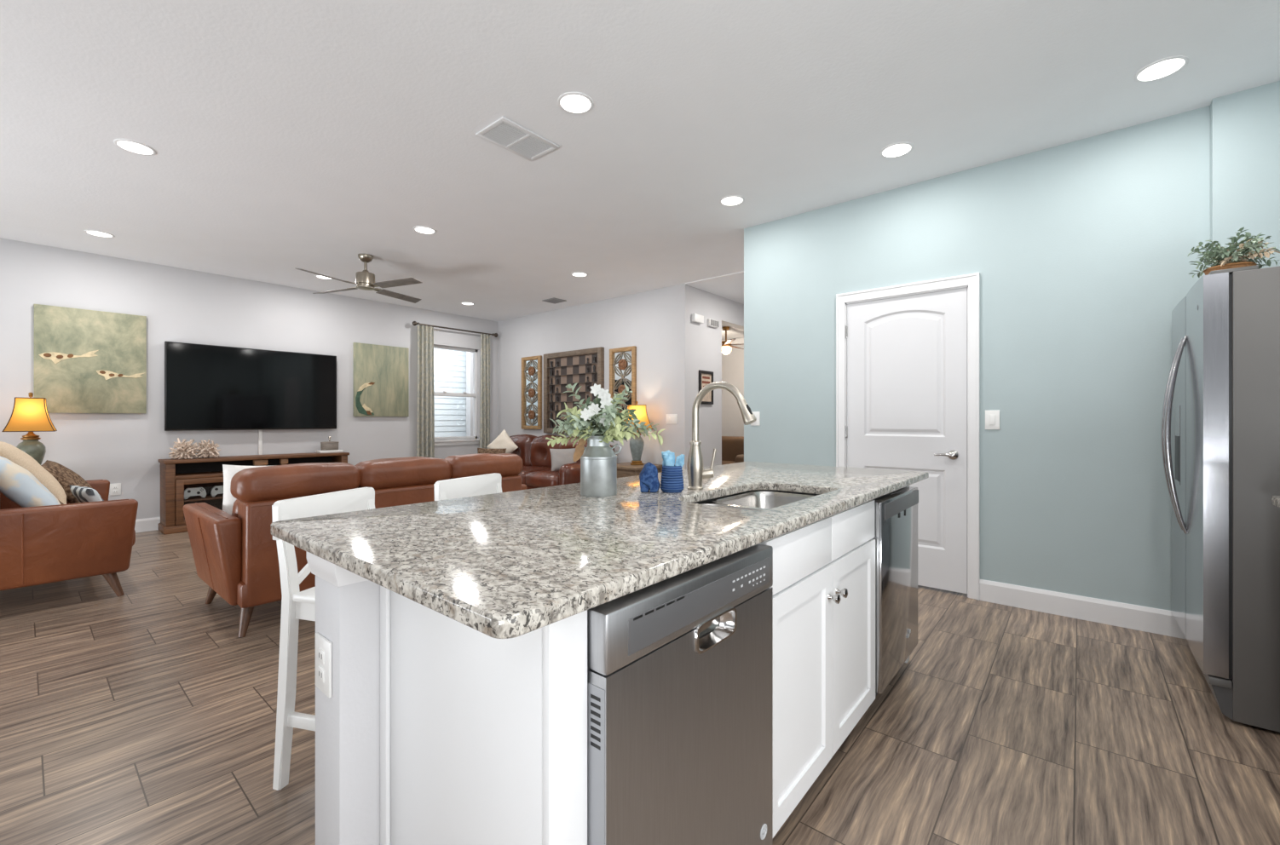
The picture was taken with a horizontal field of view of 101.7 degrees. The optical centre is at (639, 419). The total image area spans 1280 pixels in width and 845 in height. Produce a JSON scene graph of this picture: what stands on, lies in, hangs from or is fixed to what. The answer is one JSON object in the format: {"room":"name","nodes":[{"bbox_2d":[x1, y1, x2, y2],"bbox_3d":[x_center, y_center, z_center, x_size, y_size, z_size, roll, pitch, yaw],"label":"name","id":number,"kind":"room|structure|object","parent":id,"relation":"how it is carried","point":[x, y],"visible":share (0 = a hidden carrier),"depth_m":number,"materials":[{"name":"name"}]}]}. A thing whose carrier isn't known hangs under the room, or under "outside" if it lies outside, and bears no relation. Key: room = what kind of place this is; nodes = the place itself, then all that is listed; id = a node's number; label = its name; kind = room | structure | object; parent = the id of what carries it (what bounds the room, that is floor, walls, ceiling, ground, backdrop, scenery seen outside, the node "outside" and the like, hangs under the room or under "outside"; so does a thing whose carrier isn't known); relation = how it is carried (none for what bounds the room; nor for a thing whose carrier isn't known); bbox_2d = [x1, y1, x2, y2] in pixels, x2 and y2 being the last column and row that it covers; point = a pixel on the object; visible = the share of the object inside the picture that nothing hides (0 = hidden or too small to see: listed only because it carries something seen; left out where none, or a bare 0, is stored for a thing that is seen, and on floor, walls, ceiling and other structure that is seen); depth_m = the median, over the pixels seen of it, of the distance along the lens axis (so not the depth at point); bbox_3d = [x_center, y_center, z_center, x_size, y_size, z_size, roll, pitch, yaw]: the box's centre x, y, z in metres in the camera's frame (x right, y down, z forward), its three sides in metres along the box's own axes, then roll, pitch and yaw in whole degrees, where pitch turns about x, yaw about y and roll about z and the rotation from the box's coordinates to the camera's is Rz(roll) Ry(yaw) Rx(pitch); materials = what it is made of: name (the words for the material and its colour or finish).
{"room":"open-plan kitchen","nodes":[
{"label":"open-plan kitchen","id":0,"kind":"room"},
{"bbox_2d":[0,237,497,519],"bbox_3d":[-5.250,-0.239,5.571,0.150,2.838,8.940,0,0,40],"label":"wall","id":1,"kind":"structure","parent":0,"point":[179,305],"depth_m":5.76,"materials":[{"name":"grey paint"}]},
{"bbox_2d":[33,304,146,413],"bbox_3d":[-5.446,-0.575,5.189,0.042,1.023,0.772,0,0,40],"label":"painting","id":2,"kind":"object","parent":1,"relation":"attached to","point":[85,360],"visible":0.94,"depth_m":5.16,"materials":[{"name":"green paint"}]},
{"bbox_2d":[109,483,121,495],"bbox_3d":[-5.356,0.715,5.321,0.009,0.120,0.080,0,0,40],"label":"electrical outlet","id":3,"kind":"object","parent":1,"relation":"attached to","point":[115,489],"visible":1,"depth_m":5.32,"materials":[{"name":"white plastic"}]},
{"bbox_2d":[134,517,160,532],"bbox_3d":[-5.235,1.113,5.460,0.016,0.135,8.790,0,0,40],"label":"baseboard","id":4,"kind":"structure","parent":1,"relation":"attached to","point":[148,524],"depth_m":5.49,"materials":[{"name":"white paint"}]},
{"bbox_2d":[164,341,336,431],"bbox_3d":[-4.551,-0.357,6.222,0.076,0.958,1.682,0,0,40],"label":"television","id":5,"kind":"object","parent":1,"relation":"attached to","point":[207,387],"visible":1,"depth_m":6.10,"materials":[{"name":"black plastic"}]},
{"bbox_2d":[258,429,262,455],"bbox_3d":[-4.560,0.330,6.257,0.018,0.500,0.036,0,0,40],"label":"cable cover","id":6,"kind":"object","parent":1,"relation":"attached to","point":[260,431],"visible":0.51,"depth_m":6.25,"materials":[{"name":"white plastic"}]},
{"bbox_2d":[353,342,409,416],"bbox_3d":[-3.632,-0.543,7.337,0.043,1.002,0.748,0,0,40],"label":"painting","id":7,"kind":"object","parent":1,"relation":"attached to","point":[381,372],"visible":1,"depth_m":7.32,"materials":[{"name":"green paint"}]},
{"bbox_2d":[412,321,498,337],"bbox_3d":[-2.870,-1.395,8.168,0.135,0.090,1.456,0,0,40],"label":"curtain rod","id":8,"kind":"object","parent":1,"relation":"attached to","point":[414,323],"visible":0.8,"depth_m":8.09,"materials":[{"name":"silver metal"}]},
{"bbox_2d":[416,324,434,457],"bbox_3d":[-3.188,-0.122,7.742,0.084,2.540,0.280,0,0,40],"label":"curtain","id":9,"kind":"object","parent":8,"relation":"hanging from","point":[425,422],"visible":0.74,"depth_m":7.74,"materials":[{"name":"grey fabric"}]},
{"bbox_2d":[479,334,490,448],"bbox_3d":[-2.531,-0.122,8.520,0.079,2.540,0.196,0,0,40],"label":"curtain","id":10,"kind":"object","parent":8,"relation":"hanging from","point":[485,339],"visible":0.66,"depth_m":8.50,"materials":[{"name":"grey fabric"}]},
{"bbox_2d":[433,345,479,446],"bbox_3d":[-2.939,-0.372,8.265,0.165,1.555,0.900,0,0,40],"label":"window","id":11,"kind":"structure","parent":1,"relation":"in","point":[456,441],"depth_m":8.41,"materials":[{"name":"white paint"}]},
{"bbox_2d":[477,448,506,454],"bbox_3d":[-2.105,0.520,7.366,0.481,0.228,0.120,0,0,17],"label":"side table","id":12,"kind":"object","parent":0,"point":[479,450],"visible":0.32,"depth_m":7.33,"materials":[{"name":"brown wood"}]},
{"bbox_2d":[306,493,739,844],"bbox_3d":[0.119,0.739,2.084,0.168,0.882,2.511,0,0,40],"label":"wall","id":13,"kind":"structure","parent":0,"point":[348,604],"depth_m":1.12,"materials":[{"name":"grey paint"}]},
{"bbox_2d":[315,632,331,697],"bbox_3d":[-0.692,0.535,1.136,0.085,0.118,0.009,0,0,40],"label":"electrical outlet","id":14,"kind":"object","parent":13,"relation":"attached to","point":[323,647],"visible":1,"depth_m":1.13,"materials":[{"name":"white plastic"}]},
{"bbox_2d":[317,647,324,664],"bbox_3d":[-0.694,0.515,1.135,0.032,0.028,0.004,0,0,40],"label":"socket","id":15,"kind":"object","parent":14,"relation":"attached to","point":[320,650],"depth_m":1.13,"materials":[{"name":"white plastic"}]},
{"bbox_2d":[317,666,324,682],"bbox_3d":[-0.694,0.555,1.135,0.032,0.028,0.004,0,0,40],"label":"socket","id":16,"kind":"object","parent":14,"relation":"attached to","point":[320,669],"depth_m":1.13,"materials":[{"name":"white plastic"}]},
{"bbox_2d":[497,282,691,469],"bbox_3d":[-0.882,-0.239,7.635,3.861,2.838,0.150,0,0,40],"label":"wall","id":17,"kind":"structure","parent":0,"point":[658,322],"depth_m":6.86,"materials":[{"name":"grey paint"}]},
{"bbox_2d":[521,355,541,429],"bbox_3d":[-1.710,-0.418,8.205,0.469,1.143,0.046,0,0,40],"label":"mirror panel","id":18,"kind":"object","parent":17,"relation":"attached to","point":[531,366],"visible":1,"depth_m":8.19,"materials":[{"name":"brown wood"}]},
{"bbox_2d":[524,359,537,426],"bbox_3d":[-1.699,-0.418,8.218,0.369,1.043,0.012,0,0,40],"label":"mirror","id":19,"kind":"object","parent":18,"relation":"attached to","point":[531,366],"depth_m":8.20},
{"bbox_2d":[543,346,604,433],"bbox_3d":[-0.985,-0.395,7.584,1.236,1.206,0.060,0,0,40],"label":"wall art","id":20,"kind":"object","parent":17,"relation":"attached to","point":[572,366],"visible":0.7,"depth_m":7.66,"materials":[{"name":"brown wood"}]},
{"bbox_2d":[609,345,636,424],"bbox_3d":[-0.234,-0.390,6.958,0.460,1.140,0.046,0,0,40],"label":"mirror panel","id":21,"kind":"object","parent":17,"relation":"attached to","point":[622,360],"visible":0.56,"depth_m":6.94,"materials":[{"name":"brown wood"}]},
{"bbox_2d":[613,351,631,424],"bbox_3d":[-0.223,-0.390,6.971,0.360,1.040,0.012,0,0,40],"label":"mirror","id":22,"kind":"object","parent":21,"relation":"attached to","point":[622,360],"depth_m":6.95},
{"bbox_2d":[666,414,677,424],"bbox_3d":[0.391,-0.005,6.455,0.170,0.120,0.010,0,0,40],"label":"light switch","id":23,"kind":"object","parent":17,"relation":"attached to","point":[671,418],"visible":1,"depth_m":6.45,"materials":[{"name":"white plastic"}]},
{"bbox_2d":[466,344,743,437],"bbox_3d":[-0.160,-0.200,9.747,5.181,2.760,3.710,0,0,40],"label":"wall","id":24,"kind":"structure","parent":0,"point":[732,363],"depth_m":10.19,"materials":[{"name":"grey paint"}]},
{"bbox_2d":[0,0,1279,321],"bbox_3d":[-0.173,-1.712,3.810,10.180,0.132,12.800,0,0,40],"label":"ceiling","id":25,"kind":"structure","parent":0,"point":[285,135],"depth_m":2.85,"materials":[{"name":"white paint"}]},
{"bbox_2d":[84,230,114,237],"bbox_3d":[-4.819,-1.654,4.647,0.188,0.006,0.188,0,0,40],"label":"recessed light","id":26,"kind":"object","parent":25,"relation":"in","point":[98,233],"visible":1,"depth_m":4.64,"materials":[{"name":"white paint"}]},
{"bbox_2d":[113,138,156,155],"bbox_3d":[-3.071,-1.654,3.171,0.188,0.006,0.188,0,0,40],"label":"recessed light","id":27,"kind":"object","parent":25,"relation":"in","point":[133,147],"visible":1,"depth_m":3.16,"materials":[{"name":"white paint"}]},
{"bbox_2d":[294,253,422,303],"bbox_3d":[-2.775,-1.487,5.269,1.055,0.342,1.055,0,0,-23],"label":"ceiling fan","id":28,"kind":"object","parent":25,"relation":"hanging from","point":[365,280],"visible":1,"depth_m":5.21,"materials":[{"name":"silver metal"}]},
{"bbox_2d":[413,225,436,234],"bbox_3d":[-1.882,-1.654,4.557,0.188,0.006,0.188,0,0,40],"label":"recessed light","id":29,"kind":"object","parent":25,"relation":"in","point":[425,230],"visible":1,"depth_m":4.55,"materials":[{"name":"white paint"}]},
{"bbox_2d":[475,116,559,161],"bbox_3d":[-0.720,-1.652,3.085,0.270,0.012,0.405,0,0,40],"label":"ceiling vent","id":30,"kind":"object","parent":25,"relation":"in","point":[504,133],"visible":1,"depth_m":3.07,"materials":[{"name":"white metal"}]},
{"bbox_2d":[557,92,593,114],"bbox_3d":[-0.337,-1.654,2.729,0.188,0.006,0.188,0,0,40],"label":"recessed light","id":31,"kind":"object","parent":25,"relation":"in","point":[570,102],"visible":1,"depth_m":2.72,"materials":[{"name":"white paint"}]},
{"bbox_2d":[719,195,744,206],"bbox_3d":[0.696,-1.654,3.943,0.188,0.006,0.188,0,0,40],"label":"recessed light","id":32,"kind":"object","parent":25,"relation":"in","point":[731,200],"visible":1,"depth_m":3.94,"materials":[{"name":"white paint"}]},
{"bbox_2d":[879,142,913,158],"bbox_3d":[1.578,-1.654,3.204,0.188,0.006,0.188,0,0,40],"label":"recessed light","id":33,"kind":"object","parent":25,"relation":"in","point":[898,149],"visible":1,"depth_m":3.20,"materials":[{"name":"white paint"}]},
{"bbox_2d":[1133,55,1189,82],"bbox_3d":[2.463,-1.654,2.465,0.188,0.006,0.188,0,0,40],"label":"recessed light","id":34,"kind":"object","parent":25,"relation":"in","point":[1162,68],"visible":1,"depth_m":2.46,"materials":[{"name":"white paint"}]},
{"bbox_2d":[0,530,1279,844],"bbox_3d":[-0.333,1.240,3.946,12.400,0.120,12.800,0,0,40],"label":"floor","id":35,"kind":"structure","parent":0,"point":[142,716],"depth_m":1.95,"materials":[{"name":"brown wood"}]},
{"bbox_2d":[0,479,138,596],"bbox_3d":[-4.353,0.723,3.703,1.877,0.926,0.982,0,0,40],"label":"leather sofa","id":36,"kind":"object","parent":35,"relation":"on","point":[49,544],"visible":0.99,"depth_m":3.25,"materials":[{"name":"brown leather"}]},
{"bbox_2d":[0,455,60,507],"bbox_3d":[-3.993,0.445,3.370,0.551,0.453,0.352,0,0,40],"label":"throw pillow","id":37,"kind":"object","parent":36,"relation":"on","point":[17,483],"visible":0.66,"depth_m":3.23,"materials":[{"name":"fabric"}]},
{"bbox_2d":[0,441,66,504],"bbox_3d":[-4.366,0.380,3.711,0.472,0.485,0.370,0,0,40],"label":"throw pillow","id":38,"kind":"object","parent":36,"relation":"on","point":[9,452],"visible":0.56,"depth_m":3.63,"materials":[{"name":"beige fabric"}]},
{"bbox_2d":[40,460,92,503],"bbox_3d":[-4.562,0.515,4.145,0.297,0.372,0.498,0,0,-41],"label":"throw pillow","id":39,"kind":"object","parent":36,"relation":"on","point":[65,476],"visible":0.38,"depth_m":4.04,"materials":[{"name":"brown fabric"}]},
{"bbox_2d":[69,484,103,502],"bbox_3d":[-4.196,0.605,3.974,0.253,0.218,0.154,0,0,16],"label":"throw pillow","id":40,"kind":"object","parent":36,"relation":"on","point":[84,494],"visible":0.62,"depth_m":3.91,"materials":[{"name":"white fabric"}]},
{"bbox_2d":[158,452,349,535],"bbox_3d":[-4.428,0.802,6.114,0.365,0.756,1.770,0,0,40],"label":"media console","id":41,"kind":"object","parent":35,"relation":"on","point":[176,475],"visible":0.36,"depth_m":5.65,"materials":[{"name":"brown wood"}]},
{"bbox_2d":[168,438,220,459],"bbox_3d":[-4.832,0.310,5.659,0.269,0.222,0.441,0,0,43],"label":"ornament","id":42,"kind":"object","parent":41,"relation":"on","point":[185,450],"visible":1,"depth_m":5.60,"materials":[{"name":"beige"}]},
{"bbox_2d":[184,486,206,499],"bbox_3d":[-4.775,0.789,5.588,0.057,0.120,0.194,0,0,40],"label":"game controller","id":43,"kind":"object","parent":41,"relation":"on","point":[200,492],"visible":0.94,"depth_m":5.58,"materials":[{"name":"white plastic"}]},
{"bbox_2d":[175,471,223,479],"bbox_3d":[-4.435,0.607,6.119,0.348,0.037,1.600,0,0,40],"label":"shelf","id":44,"kind":"object","parent":41,"relation":"attached to","point":[179,475],"depth_m":5.61,"materials":[{"name":"brown wood"}]},
{"bbox_2d":[184,494,223,502],"bbox_3d":[-4.446,0.861,6.128,0.320,0.018,1.600,0,0,40],"label":"shelf","id":45,"kind":"object","parent":41,"relation":"attached to","point":[208,497],"depth_m":5.66,"materials":[{"name":"brown wood"}]},
{"bbox_2d":[210,485,223,496],"bbox_3d":[-4.627,0.789,5.764,0.057,0.120,0.194,0,0,40],"label":"game controller","id":46,"kind":"object","parent":41,"relation":"on","point":[216,490],"visible":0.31,"depth_m":5.71,"materials":[{"name":"white plastic"}]},
{"bbox_2d":[253,459,268,466],"bbox_3d":[-4.379,0.526,6.013,0.070,0.122,0.130,0,0,40],"label":"wood block","id":47,"kind":"object","parent":41,"relation":"on","point":[262,462],"visible":0.71,"depth_m":5.99,"materials":[{"name":"brown wood"}]},
{"bbox_2d":[315,449,343,453],"bbox_3d":[-3.975,0.408,6.670,0.160,0.030,0.265,0,0,40],"label":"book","id":48,"kind":"object","parent":41,"relation":"on","point":[334,451],"visible":0.9,"depth_m":6.60,"materials":[{"name":"white paper"}]},
{"bbox_2d":[320,436,338,450],"bbox_3d":[-3.974,0.303,6.672,0.154,0.178,0.206,0,0,40],"label":"round box","id":49,"kind":"object","parent":48,"relation":"on","point":[325,446],"visible":1,"depth_m":6.61,"materials":[{"name":"grey wood"}]},
{"bbox_2d":[271,487,375,790],"bbox_3d":[-0.900,0.721,1.785,0.466,0.918,0.394,0,0,17],"label":"bar stool","id":50,"kind":"object","parent":35,"relation":"on","point":[296,605],"visible":0.41,"depth_m":1.66,"materials":[{"name":"white paint"}]},
{"bbox_2d":[182,453,526,637],"bbox_3d":[-1.877,0.723,3.770,0.982,0.926,2.056,0,0,40],"label":"leather sofa","id":51,"kind":"object","parent":35,"relation":"on","point":[235,555],"visible":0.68,"depth_m":2.97,"materials":[{"name":"brown leather"}]},
{"bbox_2d":[231,499,239,517],"bbox_3d":[-2.108,0.592,3.159,0.171,0.328,0.588,0,0,40],"label":"cushion","id":52,"kind":"object","parent":51,"relation":"on","point":[235,513],"depth_m":2.92,"materials":[{"name":"leather"}]},
{"bbox_2d":[222,464,276,514],"bbox_3d":[-2.404,0.490,3.304,0.415,0.423,0.178,0,0,-37],"label":"throw pillow","id":53,"kind":"object","parent":51,"relation":"on","point":[229,471],"visible":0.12,"depth_m":3.20,"materials":[{"name":"white fabric"}]},
{"bbox_2d":[230,462,360,502],"bbox_3d":[-2.004,0.366,3.071,0.263,0.211,0.638,0,0,40],"label":"cushion","id":54,"kind":"object","parent":51,"relation":"on","point":[268,484],"depth_m":2.94,"materials":[{"name":"leather"}]},
{"bbox_2d":[354,456,451,490],"bbox_3d":[-1.608,0.365,3.543,0.262,0.208,0.642,0,0,40],"label":"cushion","id":55,"kind":"object","parent":51,"relation":"on","point":[412,473],"depth_m":3.43,"materials":[{"name":"leather"}]},
{"bbox_2d":[443,453,522,479],"bbox_3d":[-1.207,0.365,4.011,0.264,0.208,0.650,0,0,40],"label":"cushion","id":56,"kind":"object","parent":51,"relation":"on","point":[509,465],"depth_m":3.90,"materials":[{"name":"leather"}]},
{"bbox_2d":[433,472,501,501],"bbox_3d":[-0.582,0.721,2.284,0.466,0.918,0.394,0,0,25],"label":"bar stool","id":57,"kind":"object","parent":35,"relation":"on","point":[490,483],"visible":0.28,"depth_m":2.34,"materials":[{"name":"white paint"}]},
{"bbox_2d":[380,586,587,844],"bbox_3d":[-0.330,0.740,1.001,0.564,0.881,0.081,0,0,39],"label":"island end panel","id":58,"kind":"object","parent":35,"relation":"on","point":[483,738],"visible":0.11,"depth_m":0.92,"materials":[{"name":"white paint"}]},
{"bbox_2d":[509,434,614,490],"bbox_3d":[-1.402,0.700,7.206,2.227,0.960,1.036,0,0,40],"label":"tufted sofa","id":59,"kind":"object","parent":35,"relation":"on","point":[534,452],"visible":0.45,"depth_m":6.94,"materials":[{"name":"brown leather"}]},
{"bbox_2d":[486,429,518,453],"bbox_3d":[-1.982,0.395,7.496,0.521,0.512,0.153,0,0,13],"label":"throw pillow","id":60,"kind":"object","parent":59,"relation":"on","point":[503,441],"visible":0.62,"depth_m":7.45,"materials":[{"name":"beige fabric"}]},
{"bbox_2d":[509,434,537,466],"bbox_3d":[-1.722,0.495,7.775,0.724,0.550,0.381,0,0,40],"label":"cushion","id":61,"kind":"object","parent":59,"relation":"on","point":[524,442],"depth_m":7.51,"materials":[{"name":"brown leather"}]},
{"bbox_2d":[518,466,551,485],"bbox_3d":[-1.494,0.772,7.096,0.675,0.249,0.749,0,0,40],"label":"seat cushion","id":62,"kind":"object","parent":59,"relation":"on","point":[526,469],"depth_m":6.86,"materials":[{"name":"brown leather"}]},
{"bbox_2d":[524,469,559,488],"bbox_3d":[-1.025,0.769,6.702,0.680,0.251,0.748,0,0,40],"label":"seat cushion","id":63,"kind":"object","parent":59,"relation":"on","point":[536,478],"depth_m":6.44,"materials":[{"name":"brown leather"}]},
{"bbox_2d":[530,435,565,467],"bbox_3d":[-1.256,0.495,7.380,0.724,0.550,0.381,0,0,40],"label":"cushion","id":64,"kind":"object","parent":59,"relation":"on","point":[540,456],"depth_m":7.27,"materials":[{"name":"brown leather"}]},
{"bbox_2d":[549,448,576,471],"bbox_3d":[-0.960,0.505,6.568,0.340,0.276,0.150,0,0,-22],"label":"throw pillow","id":65,"kind":"object","parent":59,"relation":"on","point":[559,457],"visible":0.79,"depth_m":6.52,"materials":[{"name":"grey fabric"}]},
{"bbox_2d":[559,436,587,462],"bbox_3d":[-0.789,0.495,6.984,0.722,0.550,0.384,0,0,40],"label":"cushion","id":66,"kind":"object","parent":59,"relation":"on","point":[569,446],"depth_m":6.89,"materials":[{"name":"white fabric"}]},
{"bbox_2d":[616,462,662,478],"bbox_3d":[-0.101,0.871,6.446,0.620,0.618,0.560,0,0,40],"label":"side table","id":67,"kind":"object","parent":35,"relation":"on","point":[624,469],"visible":0.31,"depth_m":6.21,"materials":[{"name":"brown wood"}]},
{"bbox_2d":[624,401,653,465],"bbox_3d":[-0.041,0.167,6.486,0.378,0.791,0.378,0,0,-5],"label":"table lamp","id":68,"kind":"object","parent":67,"relation":"on","point":[637,445],"visible":0.62,"depth_m":6.41,"materials":[{"name":"yellow fabric"}]},
{"bbox_2d":[629,435,644,461],"bbox_3d":[-0.041,0.352,6.486,0.180,0.319,0.180,0,0,-5],"label":"lamp base","id":69,"kind":"object","parent":68,"relation":"on","point":[637,445],"depth_m":6.43,"materials":[{"name":"green ceramic"}]},
{"bbox_2d":[587,543,772,844],"bbox_3d":[-0.090,0.746,1.253,0.603,0.868,0.596,0,0,40],"label":"dishwasher","id":70,"kind":"object","parent":35,"relation":"on","point":[680,666],"visible":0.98,"depth_m":1.00,"materials":[{"name":"grey metal"}]},
{"bbox_2d":[721,436,743,465],"bbox_3d":[1.159,0.739,9.124,2.124,0.881,1.085,0,0,40],"label":"sofa","id":71,"kind":"object","parent":35,"relation":"on","point":[732,446],"visible":0.04,"depth_m":9.03,"materials":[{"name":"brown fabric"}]},
{"bbox_2d":[739,490,875,837],"bbox_3d":[0.404,0.740,1.831,0.613,0.881,0.910,0,0,40],"label":"base cabinet","id":72,"kind":"object","parent":35,"relation":"on","point":[823,585],"visible":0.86,"depth_m":1.58,"materials":[{"name":"white paint"}]},
{"bbox_2d":[270,461,928,639],"bbox_3d":[0.249,0.281,1.990,1.023,0.032,2.547,0,0,40],"label":"countertop","id":73,"kind":"structure","parent":72,"relation":"on","point":[508,565],"depth_m":1.20,"materials":[{"name":"stone"}]},
{"bbox_2d":[545,382,664,497],"bbox_3d":[-0.136,0.068,1.836,0.344,0.395,0.317,0,0,40],"label":"flower vase","id":74,"kind":"object","parent":73,"relation":"on","point":[598,460],"visible":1,"depth_m":1.79,"materials":[{"name":"metal"}]},
{"bbox_2d":[639,462,660,492],"bbox_3d":[0.036,0.211,1.913,0.077,0.105,0.064,0,0,0],"label":"hand towel","id":75,"kind":"object","parent":73,"relation":"on","point":[648,479],"visible":1,"depth_m":1.88,"materials":[{"name":"blue fabric"}]},
{"bbox_2d":[660,465,684,493],"bbox_3d":[0.117,0.217,1.910,0.088,0.096,0.088,0,0,40],"label":"cup","id":76,"kind":"object","parent":73,"relation":"on","point":[671,479],"visible":0.98,"depth_m":1.88,"materials":[{"name":"blue ceramic"}]},
{"bbox_2d":[661,450,684,469],"bbox_3d":[0.120,0.167,1.907,0.085,0.106,0.040,0,0,9],"label":"cloth","id":77,"kind":"object","parent":76,"relation":"in","point":[668,458],"visible":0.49,"depth_m":1.90,"materials":[{"name":"blue fabric"}]},
{"bbox_2d":[687,381,756,490],"bbox_3d":[0.304,0.062,1.921,0.284,0.405,0.087,0,0,40],"label":"kitchen faucet","id":78,"kind":"object","parent":73,"relation":"on","point":[696,473],"visible":1,"depth_m":1.96,"materials":[{"name":"silver metal"}]},
{"bbox_2d":[698,490,815,510],"bbox_3d":[0.430,0.397,1.865,0.374,0.186,0.689,0,0,40],"label":"sink","id":79,"kind":"object","parent":73,"relation":"in","point":[757,500],"visible":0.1,"depth_m":2.14,"materials":[{"name":"metal"}]},
{"bbox_2d":[872,486,918,696],"bbox_3d":[0.889,0.749,2.414,0.603,0.862,0.593,0,0,40],"label":"dishwasher","id":80,"kind":"object","parent":35,"relation":"on","point":[896,513],"visible":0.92,"depth_m":2.14,"materials":[{"name":"grey metal"}]},
{"bbox_2d":[1161,265,1279,732],"bbox_3d":[2.784,0.296,2.198,0.822,1.768,0.919,0,0,40],"label":"refrigerator","id":81,"kind":"object","parent":35,"relation":"on","point":[1221,401],"visible":1,"depth_m":2.03,"materials":[{"name":"grey metal"}]},
{"bbox_2d":[1202,261,1256,275],"bbox_3d":[2.453,-0.605,2.169,0.150,0.063,0.150,0,0,40],"label":"basket","id":82,"kind":"object","parent":81,"relation":"on","point":[1226,265],"depth_m":2.14,"materials":[{"name":"brown wicker"}]},
{"bbox_2d":[1187,227,1279,277],"bbox_3d":[2.474,-0.685,2.169,0.292,0.223,0.264,0,0,-42],"label":"plant","id":83,"kind":"object","parent":81,"relation":"on","point":[1227,258],"visible":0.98,"depth_m":2.14,"materials":[{"name":"green plant"}]},
{"bbox_3d":[-5.502,0.850,4.644,0.500,0.660,0.550,0,0,40],"label":"side table","id":84,"kind":"object","parent":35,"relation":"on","visible":0},
{"bbox_2d":[1,392,57,465],"bbox_3d":[-5.472,0.139,4.680,0.304,0.762,0.304,0,0,44],"label":"table lamp","id":85,"kind":"object","parent":84,"relation":"on","point":[30,415],"visible":0.84,"depth_m":4.62,"materials":[{"name":"yellow fabric"}]},
{"bbox_2d":[16,439,46,465],"bbox_3d":[-5.472,0.325,4.680,0.180,0.290,0.180,0,0,44],"label":"lamp base","id":86,"kind":"object","parent":85,"relation":"on","point":[36,449],"depth_m":4.65,"materials":[{"name":"green ceramic"}]},
{"bbox_2d":[691,287,743,467],"bbox_3d":[1.829,-0.239,7.970,0.150,2.838,3.860,0,0,40],"label":"wall","id":87,"kind":"structure","parent":0,"point":[706,341],"depth_m":6.79,"materials":[{"name":"grey paint"}]},
{"bbox_2d":[691,313,703,323],"bbox_3d":[0.721,-1.258,6.498,0.055,0.095,0.200,0,0,40],"label":"door chime","id":88,"kind":"object","parent":87,"relation":"attached to","point":[699,319],"visible":1,"depth_m":6.46,"materials":[{"name":"white plastic"}]},
{"bbox_2d":[698,370,713,404],"bbox_3d":[0.848,-0.407,6.672,0.025,0.425,0.310,0,0,40],"label":"picture frame","id":89,"kind":"object","parent":87,"relation":"attached to","point":[706,377],"visible":0.84,"depth_m":6.67,"materials":[{"name":"black wood"}]},
{"bbox_2d":[701,373,711,402],"bbox_3d":[0.842,-0.405,6.677,0.010,0.370,0.260,0,0,40],"label":"print","id":90,"kind":"object","parent":89,"relation":"attached to","point":[706,377],"depth_m":6.69,"materials":[{"name":"beige paper"}]},
{"bbox_2d":[721,324,743,340],"bbox_3d":[-0.208,-1.640,9.690,5.181,0.120,3.860,0,0,40],"label":"ceiling","id":91,"kind":"structure","parent":0,"point":[733,332],"depth_m":9.57,"materials":[{"name":"white paint"}]},
{"bbox_2d":[721,326,743,354],"bbox_3d":[1.482,-1.347,8.932,1.173,0.464,1.142,0,0,40],"label":"ceiling fan","id":92,"kind":"object","parent":91,"relation":"hanging from","point":[726,345],"visible":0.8,"depth_m":8.84,"materials":[{"name":"gold metal"}]},
{"bbox_2d":[743,80,1279,611],"bbox_3d":[2.216,-0.239,3.455,3.390,2.838,0.205,0,0,40],"label":"wall","id":93,"kind":"structure","parent":0,"point":[1080,250],"depth_m":3.16,"materials":[{"name":"teal paint"}]},
{"bbox_2d":[750,411,760,426],"bbox_3d":[0.984,-0.007,4.452,0.085,0.120,0.010,0,0,40],"label":"light switch","id":94,"kind":"object","parent":93,"relation":"attached to","point":[757,414],"visible":0.61,"depth_m":4.44,"materials":[{"name":"white plastic"}]},
{"bbox_2d":[845,288,967,593],"bbox_3d":[1.859,0.142,3.706,0.792,2.036,0.113,0,0,40],"label":"door","id":95,"kind":"structure","parent":93,"relation":"in","point":[907,356],"depth_m":3.64,"materials":[{"name":"white paint"}]},
{"bbox_2d":[836,272,980,600],"bbox_3d":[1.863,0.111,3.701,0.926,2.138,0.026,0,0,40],"label":"trim","id":96,"kind":"structure","parent":93,"relation":"attached to","point":[972,280],"depth_m":3.43,"materials":[{"name":"white paint"}]},
{"bbox_2d":[985,410,999,429],"bbox_3d":[2.274,0.003,3.363,0.080,0.125,0.010,0,0,40],"label":"light switch","id":97,"kind":"object","parent":93,"relation":"attached to","point":[992,418],"visible":1,"depth_m":3.36,"materials":[{"name":"white plastic"}]},
{"bbox_2d":[979,579,1186,639],"bbox_3d":[2.169,1.113,3.399,3.390,0.135,0.091,0,0,40],"label":"baseboard","id":98,"kind":"structure","parent":93,"relation":"attached to","point":[1125,615],"depth_m":3.07,"materials":[{"name":"white paint"}]},
{"label":"outside","id":99,"kind":"structure","parent":0,"visible":0},
{"bbox_2d":[433,348,466,437],"bbox_3d":[-3.972,-0.510,9.569,0.024,3.780,7.500,0,0,40],"label":"wall","id":100,"kind":"structure","parent":99,"point":[449,366],"depth_m":9.96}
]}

